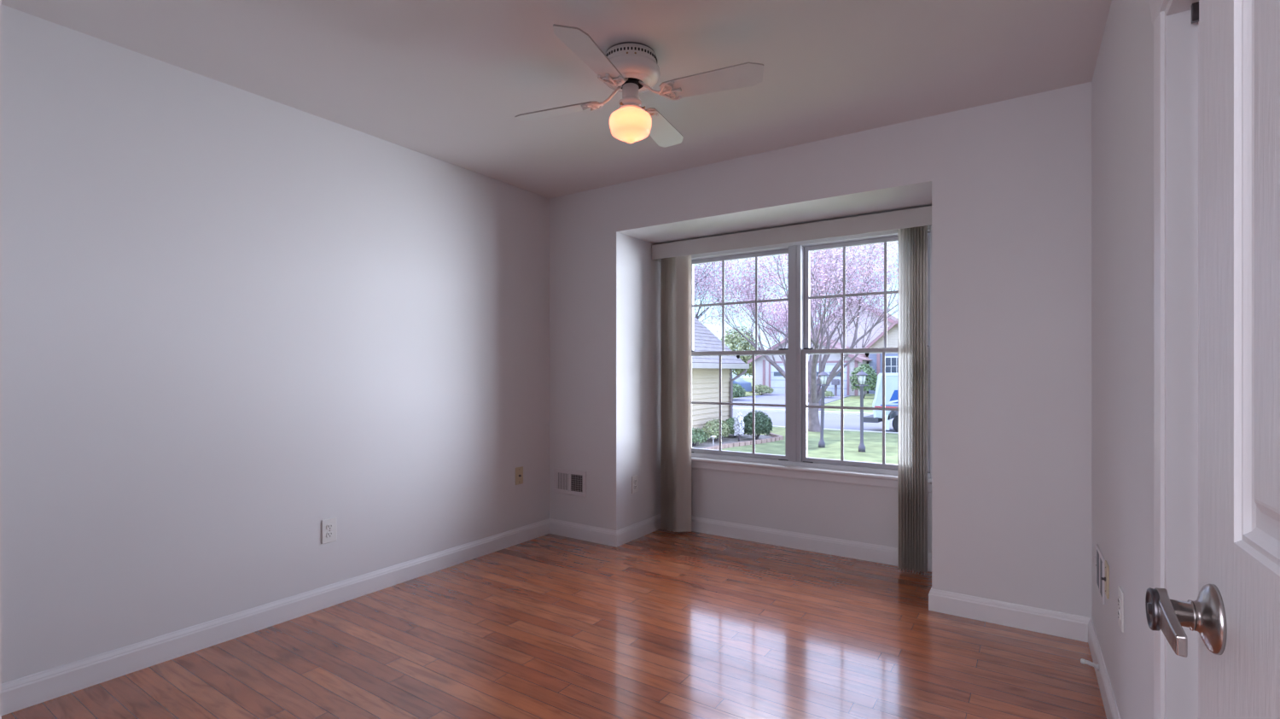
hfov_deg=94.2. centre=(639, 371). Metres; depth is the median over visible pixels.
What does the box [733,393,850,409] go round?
driveway
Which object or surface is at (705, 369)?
neighbor house
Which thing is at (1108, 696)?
baseboard
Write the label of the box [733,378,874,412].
lawn
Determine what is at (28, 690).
baseboard
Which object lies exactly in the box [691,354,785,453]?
grille
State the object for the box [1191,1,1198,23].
bracket
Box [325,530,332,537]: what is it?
receptacle
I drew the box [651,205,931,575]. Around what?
vertical blind
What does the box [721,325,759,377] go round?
bushy tree
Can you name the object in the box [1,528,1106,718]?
floor
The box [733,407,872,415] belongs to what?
curb
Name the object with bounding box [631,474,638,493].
power outlet
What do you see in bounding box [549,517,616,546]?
baseboard
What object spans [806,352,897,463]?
grille
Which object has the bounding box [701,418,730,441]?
shrub
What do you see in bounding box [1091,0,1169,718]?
wall
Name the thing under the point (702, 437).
shrub
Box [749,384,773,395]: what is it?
shrub
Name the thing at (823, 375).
lamp post
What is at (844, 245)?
grille
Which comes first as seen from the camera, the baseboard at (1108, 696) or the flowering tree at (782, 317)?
the baseboard at (1108, 696)
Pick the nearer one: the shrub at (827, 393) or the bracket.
the bracket
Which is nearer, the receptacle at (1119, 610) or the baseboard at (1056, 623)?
the receptacle at (1119, 610)
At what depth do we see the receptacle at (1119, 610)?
1.81 m
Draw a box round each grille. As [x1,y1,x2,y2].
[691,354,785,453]
[692,256,787,350]
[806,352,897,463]
[808,241,897,348]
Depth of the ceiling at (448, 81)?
2.41 m
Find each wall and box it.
[0,0,1,718]
[1,4,549,683]
[549,81,1091,616]
[626,234,660,526]
[691,467,931,552]
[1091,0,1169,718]
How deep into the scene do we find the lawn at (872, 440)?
15.73 m
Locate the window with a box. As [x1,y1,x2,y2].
[691,225,931,477]
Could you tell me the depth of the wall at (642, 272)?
4.27 m
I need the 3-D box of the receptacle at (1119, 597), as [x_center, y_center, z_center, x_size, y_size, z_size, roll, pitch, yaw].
[1.464,0.704,1.816,0.004,0.027,0.034,0,0,33]
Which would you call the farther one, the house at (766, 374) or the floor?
the house at (766, 374)
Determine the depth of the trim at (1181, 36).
1.25 m
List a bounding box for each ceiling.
[1,0,1111,197]
[627,187,931,244]
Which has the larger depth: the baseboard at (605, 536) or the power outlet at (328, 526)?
the baseboard at (605, 536)
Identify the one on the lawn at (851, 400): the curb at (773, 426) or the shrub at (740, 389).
the shrub at (740, 389)
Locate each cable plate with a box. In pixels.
[515,465,523,484]
[1100,559,1109,598]
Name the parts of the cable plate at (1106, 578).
plate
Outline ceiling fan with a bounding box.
[514,23,763,147]
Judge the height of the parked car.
1.520 m
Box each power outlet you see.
[321,517,336,543]
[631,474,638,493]
[1117,585,1123,632]
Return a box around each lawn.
[721,426,897,464]
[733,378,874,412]
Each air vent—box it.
[553,467,586,496]
[1093,543,1105,604]
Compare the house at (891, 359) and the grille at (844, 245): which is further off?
the house at (891, 359)
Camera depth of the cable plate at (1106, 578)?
2.08 m
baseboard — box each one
[1,517,549,715]
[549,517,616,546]
[616,513,660,546]
[691,516,931,571]
[928,587,1091,641]
[1088,617,1120,718]
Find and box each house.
[692,315,749,438]
[747,299,897,395]
[864,320,897,393]
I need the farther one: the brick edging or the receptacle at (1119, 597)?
the brick edging
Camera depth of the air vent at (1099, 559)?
2.27 m
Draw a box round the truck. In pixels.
[863,372,897,431]
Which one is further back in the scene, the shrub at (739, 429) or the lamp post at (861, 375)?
the shrub at (739, 429)
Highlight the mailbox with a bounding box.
[831,378,840,395]
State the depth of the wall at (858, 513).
3.95 m
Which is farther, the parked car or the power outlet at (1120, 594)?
the parked car
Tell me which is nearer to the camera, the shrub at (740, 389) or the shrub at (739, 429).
the shrub at (739, 429)
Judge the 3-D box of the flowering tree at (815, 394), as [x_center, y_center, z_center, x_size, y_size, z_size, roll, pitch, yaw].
[5.338,-2.340,19.802,9.900,8.819,9.388,0,0,34]
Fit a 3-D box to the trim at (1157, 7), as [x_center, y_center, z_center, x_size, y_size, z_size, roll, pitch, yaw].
[0.869,0.169,0.889,0.017,2.018,1.068,0,0,33]
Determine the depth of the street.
24.34 m
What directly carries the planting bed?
on the lawn at (872, 440)
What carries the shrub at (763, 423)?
on the planting bed
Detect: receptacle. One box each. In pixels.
[325,523,332,529]
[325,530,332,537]
[1117,596,1120,606]
[1117,609,1120,620]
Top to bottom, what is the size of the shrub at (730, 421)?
0.653 m
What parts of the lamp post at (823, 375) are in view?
post, lantern glass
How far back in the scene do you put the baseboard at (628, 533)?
4.21 m
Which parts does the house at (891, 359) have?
pane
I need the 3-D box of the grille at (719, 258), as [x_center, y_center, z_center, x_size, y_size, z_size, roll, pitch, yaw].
[0.709,-0.477,4.293,0.747,0.670,0.006,0,0,34]
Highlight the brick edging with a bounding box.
[704,432,783,449]
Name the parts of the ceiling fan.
blade, blade, lamp shade, blade, blade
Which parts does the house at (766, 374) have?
door frame, garage door, door frame, garage door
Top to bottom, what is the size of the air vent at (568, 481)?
0.178 m
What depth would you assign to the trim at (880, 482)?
3.93 m
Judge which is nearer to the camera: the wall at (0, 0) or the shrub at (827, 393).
the wall at (0, 0)
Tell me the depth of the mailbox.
38.84 m
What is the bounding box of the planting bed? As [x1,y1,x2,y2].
[692,433,772,448]
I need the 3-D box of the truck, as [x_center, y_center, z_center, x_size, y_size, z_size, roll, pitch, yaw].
[10.095,1.063,19.854,4.680,2.030,1.900,0,0,34]
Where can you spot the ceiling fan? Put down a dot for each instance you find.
(630, 68)
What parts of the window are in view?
sash, sash, pane, sash, sash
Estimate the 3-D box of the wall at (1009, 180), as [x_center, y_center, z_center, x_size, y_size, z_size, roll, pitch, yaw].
[0.770,-0.042,3.463,3.360,2.440,0.120,0,0,34]
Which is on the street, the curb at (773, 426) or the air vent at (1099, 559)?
the curb at (773, 426)
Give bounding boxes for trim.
[691,459,931,492]
[1148,0,1169,718]
[1164,0,1198,718]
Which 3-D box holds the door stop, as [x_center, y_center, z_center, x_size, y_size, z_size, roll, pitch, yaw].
[1.696,1.105,2.244,0.054,0.031,0.023,0,0,34]
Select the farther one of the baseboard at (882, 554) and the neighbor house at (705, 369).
the neighbor house at (705, 369)
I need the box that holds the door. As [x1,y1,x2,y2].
[1145,0,1279,718]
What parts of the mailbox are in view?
post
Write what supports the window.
in the wall at (858, 513)
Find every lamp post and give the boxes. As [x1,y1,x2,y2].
[817,370,829,447]
[855,369,868,452]
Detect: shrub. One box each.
[692,427,709,445]
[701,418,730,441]
[721,416,741,436]
[733,383,746,396]
[733,411,744,441]
[741,409,773,439]
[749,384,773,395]
[824,389,835,396]
[849,363,877,397]
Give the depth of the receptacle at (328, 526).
2.98 m
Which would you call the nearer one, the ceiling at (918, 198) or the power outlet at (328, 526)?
the power outlet at (328, 526)
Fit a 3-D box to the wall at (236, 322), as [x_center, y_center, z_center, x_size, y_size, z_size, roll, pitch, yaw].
[-2.466,-0.042,1.775,0.150,2.440,6.520,0,0,34]
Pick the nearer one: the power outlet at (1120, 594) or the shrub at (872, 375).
the power outlet at (1120, 594)
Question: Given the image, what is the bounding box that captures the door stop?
[1080,657,1099,669]
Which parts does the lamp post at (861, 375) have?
post, lantern glass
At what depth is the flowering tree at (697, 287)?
21.85 m
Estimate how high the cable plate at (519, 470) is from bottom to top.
0.118 m
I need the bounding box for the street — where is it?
[733,410,896,431]
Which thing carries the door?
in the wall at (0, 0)
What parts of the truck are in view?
roof frame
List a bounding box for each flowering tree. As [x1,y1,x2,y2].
[693,241,897,431]
[693,259,770,323]
[741,284,832,368]
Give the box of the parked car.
[732,373,751,395]
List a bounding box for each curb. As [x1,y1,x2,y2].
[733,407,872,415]
[773,425,897,433]
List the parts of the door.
lever, handle, panel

